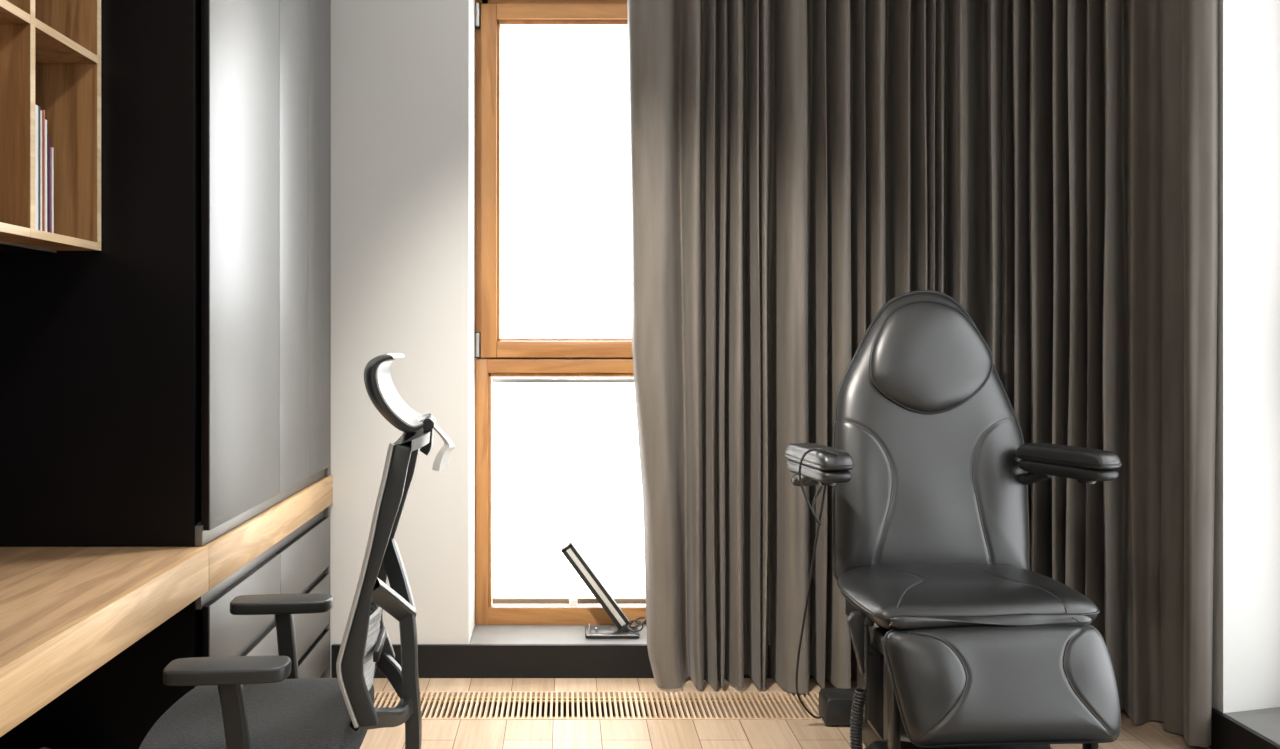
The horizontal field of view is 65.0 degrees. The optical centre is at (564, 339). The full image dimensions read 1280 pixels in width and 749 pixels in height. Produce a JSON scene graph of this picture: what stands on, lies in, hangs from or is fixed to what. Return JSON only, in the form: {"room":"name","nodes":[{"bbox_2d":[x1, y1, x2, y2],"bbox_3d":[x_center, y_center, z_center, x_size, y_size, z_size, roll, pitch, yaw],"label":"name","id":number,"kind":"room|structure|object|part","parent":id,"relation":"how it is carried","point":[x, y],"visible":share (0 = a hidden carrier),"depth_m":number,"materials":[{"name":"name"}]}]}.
{"room":"cosmetic treatment room","nodes":[
{"label":"cosmetic treatment room","id":0,"kind":"room"},
{"bbox_2d":[330,0,472,676],"bbox_3d":[0.352,-0.155,3.845,4.025,2.780,0.360,0,0,0],"label":"wall","id":1,"kind":"structure","parent":0,"point":[399,68],"depth_m":3.67,"materials":[{"name":"grey paint"}]},
{"bbox_2d":[468,0,474,643],"bbox_3d":[0.222,-0.113,3.801,1.156,2.454,0.270,0,0,0],"label":"window reveal","id":2,"kind":"structure","parent":1,"relation":"attached to","point":[471,3],"depth_m":3.72,"materials":[{"name":"white paint"}]},
{"bbox_2d":[469,625,646,643],"bbox_3d":[0.222,1.124,3.801,1.148,0.020,0.270,0,0,0],"label":"window sill","id":3,"kind":"structure","parent":1,"relation":"attached to","point":[482,634],"depth_m":3.77,"materials":[{"name":"stone"}]},
{"bbox_2d":[561,542,645,637],"bbox_3d":[0.158,0.939,3.773,0.345,0.349,0.103,0,0,0],"label":"desk lamp","id":4,"kind":"object","parent":3,"relation":"on","point":[621,630],"visible":0.91,"depth_m":3.75,"materials":[{"name":"black plastic"}]},
{"bbox_2d":[475,0,645,624],"bbox_3d":[0.222,-0.111,3.934,1.148,2.450,0.094,0,0,0],"label":"window","id":5,"kind":"structure","parent":1,"relation":"in","point":[495,356],"depth_m":3.91,"materials":[{"name":"brown wood"}]},
{"bbox_3d":[-0.339,0.021,3.909,0.024,0.104,0.014,0,0,0],"label":"hinge plate","id":6,"kind":"part","parent":5,"relation":"part of","materials":[{"name":"silver metal"}]},
{"bbox_3d":[-0.339,-1.266,3.909,0.024,0.100,0.014,0,0,0],"label":"hinge plate","id":7,"kind":"part","parent":5,"relation":"part of","materials":[{"name":"silver metal"}]},
{"bbox_3d":[0.222,-0.111,3.943,1.148,2.450,0.075,0,0,0],"label":"frame","id":8,"kind":"part","parent":5,"relation":"part of","materials":[{"name":"brown wood"}]},
{"bbox_3d":[0.204,-0.621,3.924,1.064,1.379,0.064,0,0,0],"label":"sash","id":9,"kind":"part","parent":5,"relation":"part of","materials":[{"name":"brown wood"}]},
{"bbox_3d":[0.200,-0.621,3.924,0.932,1.379,0.064,0,0,0],"label":"sash rail","id":10,"kind":"part","parent":5,"relation":"part of","materials":[{"name":"brown wood"}]},
{"bbox_2d":[492,378,645,605],"bbox_3d":[0.228,0.596,3.928,1.027,0.894,0.029,0,0,0],"label":"window pane","id":11,"kind":"object","parent":5,"relation":"attached to","point":[566,469],"visible":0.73,"depth_m":3.93,"materials":[{"name":"glass"}]},
{"bbox_3d":[0.228,0.158,3.930,1.027,0.020,0.024,0,0,0],"label":"head rail","id":12,"kind":"part","parent":11,"relation":"part of","materials":[{"name":"silver metal"}]},
{"bbox_3d":[0.228,1.024,3.930,1.027,0.022,0.024,0,0,0],"label":"rail","id":13,"kind":"part","parent":11,"relation":"part of","materials":[{"name":"brown metal"}]},
{"bbox_2d":[331,644,813,677],"bbox_3d":[0.556,1.175,3.658,2.818,0.120,0.014,0,0,0],"label":"baseboard","id":14,"kind":"structure","parent":1,"relation":"attached to","point":[434,660],"depth_m":3.65,"materials":[{"name":"black wood"}]},
{"bbox_2d":[330,677,1210,748],"bbox_3d":[0.328,1.295,0.943,3.975,0.120,5.485,0,0,0],"label":"floor","id":15,"kind":"structure","parent":0,"point":[436,734],"depth_m":3.15,"materials":[{"name":"brown wood"}]},
{"bbox_2d":[0,506,329,748],"bbox_3d":[-1.206,0.917,3.019,0.705,0.635,1.259,0,0,0],"label":"base cabinet","id":16,"kind":"object","parent":15,"relation":"on","point":[116,705],"visible":0.46,"depth_m":2.39,"materials":[{"name":"black"}]},
{"bbox_3d":[-0.864,0.729,2.700,0.014,0.177,0.595,0,0,0],"label":"drawer","id":17,"kind":"part","parent":16,"relation":"part of","materials":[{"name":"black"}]},
{"bbox_3d":[-0.855,0.729,2.700,0.004,0.177,0.595,0,0,0],"label":"drawer","id":18,"kind":"part","parent":16,"relation":"part of","materials":[{"name":"grey paint"}]},
{"bbox_3d":[-0.864,0.935,2.700,0.014,0.179,0.595,0,0,0],"label":"drawer","id":19,"kind":"part","parent":16,"relation":"part of","materials":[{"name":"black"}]},
{"bbox_3d":[-0.855,0.935,2.700,0.004,0.179,0.595,0,0,0],"label":"drawer","id":20,"kind":"part","parent":16,"relation":"part of","materials":[{"name":"grey paint"}]},
{"bbox_3d":[-0.864,0.729,3.310,0.014,0.177,0.618,0,0,0],"label":"drawer","id":21,"kind":"part","parent":16,"relation":"part of","materials":[{"name":"black wood"}]},
{"bbox_3d":[-0.855,0.729,3.310,0.004,0.177,0.618,0,0,0],"label":"drawer","id":22,"kind":"part","parent":16,"relation":"part of","materials":[{"name":"grey paint"}]},
{"bbox_3d":[-0.855,0.935,3.310,0.004,0.179,0.618,0,0,0],"label":"drawer","id":23,"kind":"part","parent":16,"relation":"part of","materials":[{"name":"grey paint"}]},
{"bbox_3d":[-0.864,1.112,3.310,0.014,0.126,0.618,0,0,0],"label":"drawer","id":24,"kind":"part","parent":16,"relation":"part of","materials":[{"name":"black"}]},
{"bbox_3d":[-0.855,1.112,3.310,0.004,0.126,0.618,0,0,0],"label":"drawer","id":25,"kind":"part","parent":16,"relation":"part of","materials":[{"name":"grey paint"}]},
{"bbox_3d":[-0.864,0.935,3.310,0.014,0.179,0.618,0,0,0],"label":"drawer","id":26,"kind":"part","parent":16,"relation":"part of","materials":[{"name":"black"}]},
{"bbox_2d":[0,475,332,736],"bbox_3d":[-1.204,0.865,2.107,0.708,0.740,3.113,0,0,0],"label":"desk","id":27,"kind":"object","parent":15,"relation":"on","point":[66,612],"visible":0.74,"depth_m":2.02,"materials":[{"name":"brown wood"}]},
{"bbox_2d":[0,0,330,545],"bbox_3d":[-1.206,-0.524,3.026,0.705,2.036,1.273,0,0,0],"label":"tall cabinet","id":28,"kind":"object","parent":27,"relation":"on","point":[168,383],"visible":1,"depth_m":2.39,"materials":[{"name":"black wood"}]},
{"bbox_3d":[-0.865,-0.540,2.693,0.018,1.997,0.583,0,0,0],"label":"door","id":29,"kind":"part","parent":28,"relation":"part of","materials":[{"name":"black wood"}]},
{"bbox_3d":[-0.854,-0.540,2.693,0.003,1.997,0.583,0,0,0],"label":"door","id":30,"kind":"part","parent":28,"relation":"part of","materials":[{"name":"grey paint"}]},
{"bbox_3d":[-0.854,-0.540,3.159,0.003,1.997,0.339,0,0,0],"label":"door","id":31,"kind":"part","parent":28,"relation":"part of","materials":[{"name":"grey paint"}]},
{"bbox_3d":[-0.854,-0.540,3.474,0.003,1.997,0.285,0,0,0],"label":"door","id":32,"kind":"part","parent":28,"relation":"part of","materials":[{"name":"grey paint"}]},
{"bbox_2d":[139,353,435,748],"bbox_3d":[-0.598,0.633,2.183,0.627,1.204,0.605,0,0,0],"label":"office chair","id":33,"kind":"object","parent":15,"relation":"on","point":[237,702],"visible":1,"depth_m":2.07,"materials":[{"name":"grey plastic"}]},
{"bbox_3d":[-0.645,0.786,2.003,0.076,0.282,0.198,0,0,0],"label":"arm post","id":34,"kind":"part","parent":33,"relation":"part of","materials":[{"name":"black plastic"}]},
{"bbox_3d":[-0.653,0.831,2.164,0.468,0.067,0.513,0,0,0],"label":"seat","id":35,"kind":"part","parent":33,"relation":"part of","materials":[{"name":"grey fabric"}]},
{"bbox_3d":[-0.674,0.799,2.356,0.074,0.300,0.197,0,0,-5],"label":"arm post","id":36,"kind":"part","parent":33,"relation":"part of","materials":[{"name":"black plastic"}]},
{"bbox_3d":[-0.409,0.484,2.187,0.109,0.558,0.440,0,0,-5],"label":"panel","id":37,"kind":"part","parent":33,"relation":"part of","materials":[{"name":"grey"}]},
{"bbox_3d":[-0.376,0.506,2.190,0.166,0.616,0.440,0,0,-5],"label":"frame","id":38,"kind":"part","parent":33,"relation":"part of","materials":[{"name":"grey plastic"}]},
{"bbox_3d":[-0.319,0.217,2.196,0.063,0.070,0.060,0,0,-5],"label":"head rest post","id":39,"kind":"part","parent":33,"relation":"part of","materials":[{"name":"black plastic"}]},
{"bbox_2d":[432,424,454,470],"bbox_3d":[-0.264,0.234,2.174,0.050,0.104,0.018,0,0,-5],"label":"hook","id":40,"kind":"object","parent":33,"relation":"hanging from","point":[440,463],"visible":1,"depth_m":2.17,"materials":[{"name":"white plastic"}]},
{"bbox_2d":[374,691,822,719],"bbox_3d":[0.050,1.284,3.381,1.698,0.102,0.254,0,0,0],"label":"floor vent","id":41,"kind":"object","parent":15,"relation":"in","point":[435,705],"visible":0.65,"depth_m":3.42,"materials":[{"name":"brown"}]},
{"bbox_2d":[819,688,855,724],"bbox_3d":[0.916,1.189,3.235,0.168,0.092,0.100,0,0,0],"label":"control box","id":42,"kind":"object","parent":15,"relation":"on","point":[835,704],"visible":0.55,"depth_m":3.19,"materials":[{"name":"black plastic"}]},
{"bbox_2d":[784,290,1121,748],"bbox_3d":[1.072,0.538,2.677,0.890,1.383,1.002,0,0,0],"label":"chair","id":43,"kind":"object","parent":15,"relation":"on","point":[958,644],"visible":0.99,"depth_m":2.83,"materials":[{"name":"black leather"}]},
{"bbox_2d":[795,448,837,718],"bbox_3d":[0.720,0.748,2.902,0.099,0.930,0.634,0,0,11],"label":"cable","id":44,"kind":"object","parent":43,"relation":"hanging from","point":[819,521],"visible":1,"depth_m":2.78,"materials":[{"name":"black rubber"}]},
{"bbox_3d":[0.691,0.317,2.734,0.093,0.050,0.308,0,0,-8],"label":"armrest","id":45,"kind":"part","parent":43,"relation":"part of","materials":[{"name":"black leather"}]},
{"bbox_3d":[0.691,0.358,2.735,0.087,0.036,0.298,0,0,-8],"label":"arm","id":46,"kind":"part","parent":43,"relation":"part of","materials":[{"name":"black plastic"}]},
{"bbox_3d":[0.701,0.377,2.666,0.048,0.018,0.048,0,0,0],"label":"arm knob","id":47,"kind":"part","parent":43,"relation":"part of","materials":[{"name":"black plastic"}]},
{"bbox_3d":[1.075,0.760,2.790,0.510,0.090,0.460,0,0,0],"label":"seat frame","id":48,"kind":"part","parent":43,"relation":"part of","materials":[{"name":"black metal"}]},
{"bbox_3d":[0.844,0.990,2.490,0.037,0.022,0.018,0,0,0],"label":"release knob","id":49,"kind":"part","parent":43,"relation":"part of","materials":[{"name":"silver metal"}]},
{"bbox_3d":[1.098,0.295,3.039,0.608,0.892,0.253,0,0,0],"label":"backrest","id":50,"kind":"part","parent":43,"relation":"part of","materials":[{"name":"black leather"}]},
{"bbox_2d":[872,301,991,411],"bbox_3d":[1.109,0.049,3.028,0.378,0.339,0.108,0,0,0],"label":"pillow","id":51,"kind":"object","parent":43,"relation":"on","point":[928,356],"depth_m":3.00,"materials":[{"name":"black leather"}]},
{"bbox_3d":[1.074,0.695,2.728,0.619,0.101,0.504,0,0,0],"label":"seat","id":52,"kind":"part","parent":43,"relation":"part of","materials":[{"name":"black leather"}]},
{"bbox_3d":[1.427,0.329,2.849,0.093,0.050,0.315,0,0,-21],"label":"armrest","id":53,"kind":"part","parent":43,"relation":"part of","materials":[{"name":"black leather"}]},
{"bbox_3d":[1.427,0.370,2.849,0.087,0.036,0.305,0,0,-21],"label":"arm","id":54,"kind":"part","parent":43,"relation":"part of","materials":[{"name":"black plastic"}]},
{"bbox_3d":[1.452,0.389,2.783,0.048,0.018,0.048,0,0,0],"label":"arm knob","id":55,"kind":"part","parent":43,"relation":"part of","materials":[{"name":"black plastic"}]},
{"bbox_3d":[2.165,-0.155,0.983,0.400,2.780,5.365,0,0,0],"label":"wall","id":56,"kind":"structure","parent":0,"visible":0},
{"bbox_2d":[1208,708,1279,748],"bbox_3d":[1.958,1.175,0.976,0.014,0.120,5.351,0,0,0],"label":"baseboard","id":57,"kind":"structure","parent":56,"relation":"attached to","point":[1226,733],"depth_m":2.92,"materials":[{"name":"black wood"}]},
{"bbox_2d":[1212,0,1279,712],"bbox_3d":[2.135,-0.113,3.034,0.340,2.454,0.099,0,0,0],"label":"wall","id":58,"kind":"structure","parent":56,"relation":"attached to","point":[1246,569],"depth_m":3.01,"materials":[{"name":"white paint"}]},
{"bbox_2d":[1223,707,1279,713],"bbox_3d":[2.115,1.124,3.022,0.300,0.020,0.073,0,0,0],"label":"trim","id":59,"kind":"structure","parent":56,"relation":"attached to","point":[1277,709],"depth_m":3.00,"materials":[{"name":"stone"}]},
{"bbox_2d":[1224,713,1279,745],"bbox_3d":[2.115,1.124,1.667,0.299,0.020,2.635,0,0,0],"label":"trim","id":60,"kind":"structure","parent":56,"relation":"attached to","point":[1267,725],"depth_m":2.91,"materials":[{"name":"stone"}]},
{"bbox_3d":[-1.610,-0.155,0.932,0.100,2.780,5.465,0,0,0],"label":"wall","id":61,"kind":"structure","parent":0,"visible":0},
{"bbox_2d":[0,0,100,252],"bbox_3d":[-1.331,-0.661,1.923,0.450,0.909,0.926,0,0,0],"label":"wall shelf","id":62,"kind":"object","parent":61,"relation":"attached to","point":[50,50],"visible":1,"depth_m":2.37,"materials":[{"name":"brown wood"}]},
{"bbox_3d":[-1.381,-0.211,1.923,0.331,0.004,0.906,0,0,0],"label":"underside plate","id":63,"kind":"part","parent":62,"relation":"part of","materials":[{"name":"black"}]},
{"bbox_2d":[35,105,38,229],"bbox_3d":[-1.210,-0.362,2.100,0.200,0.262,0.016,0,0,0],"label":"magazine","id":64,"kind":"object","parent":62,"relation":"on","point":[36,106],"visible":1,"depth_m":2.10,"materials":[{"name":"white paper"}]},
{"bbox_2d":[39,106,39,229],"bbox_3d":[-1.209,-0.362,2.112,0.200,0.262,0.005,0,0,0],"label":"magazine","id":65,"kind":"object","parent":62,"relation":"on","point":[39,106],"visible":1,"depth_m":2.11,"materials":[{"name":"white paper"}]},
{"bbox_2d":[40,110,41,230],"bbox_3d":[-1.211,-0.359,2.120,0.200,0.255,0.011,0,0,0],"label":"magazine","id":66,"kind":"object","parent":62,"relation":"on","point":[40,110],"visible":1,"depth_m":2.12,"materials":[{"name":"white paper"}]},
{"bbox_2d":[41,110,44,230],"bbox_3d":[-1.209,-0.360,2.130,0.200,0.258,0.006,0,0,0],"label":"magazine","id":67,"kind":"object","parent":62,"relation":"on","point":[43,111],"visible":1,"depth_m":2.13,"materials":[{"name":"white paper"}]},
{"bbox_2d":[45,119,47,231],"bbox_3d":[-1.211,-0.351,2.140,0.200,0.240,0.012,0,0,0],"label":"magazine","id":68,"kind":"object","parent":62,"relation":"on","point":[46,229],"visible":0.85,"depth_m":2.14,"materials":[{"name":"white paper"}]},
{"bbox_2d":[47,137,50,232],"bbox_3d":[-1.210,-0.334,2.152,0.200,0.205,0.011,0,0,0],"label":"magazine","id":69,"kind":"object","parent":62,"relation":"on","point":[48,138],"visible":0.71,"depth_m":2.15,"materials":[{"name":"white paper"}]},
{"bbox_2d":[50,147,53,232],"bbox_3d":[-1.209,-0.324,2.164,0.200,0.185,0.011,0,0,0],"label":"magazine","id":70,"kind":"object","parent":62,"relation":"on","point":[51,148],"visible":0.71,"depth_m":2.16,"materials":[{"name":"white paper"}]},
{"bbox_3d":[-1.329,-0.885,2.377,0.442,0.423,0.018,0,0,0],"label":"panel","id":71,"kind":"part","parent":62,"relation":"part of","materials":[{"name":"brown wood"}]},
{"bbox_3d":[-1.329,-0.443,2.377,0.442,0.423,0.018,0,0,0],"label":"panel","id":72,"kind":"part","parent":62,"relation":"part of","materials":[{"name":"brown wood"}]},
{"bbox_3d":[0.353,-1.595,1.133,4.025,0.100,5.865,0,0,0],"label":"ceiling","id":73,"kind":"structure","parent":0,"visible":0},
{"bbox_2d":[627,0,1217,746],"bbox_3d":[1.117,-0.142,3.480,1.894,2.744,0.473,0,0,17],"label":"curtain","id":74,"kind":"object","parent":73,"relation":"hanging from","point":[1048,169],"visible":0.75,"depth_m":3.48,"materials":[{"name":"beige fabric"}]}
]}

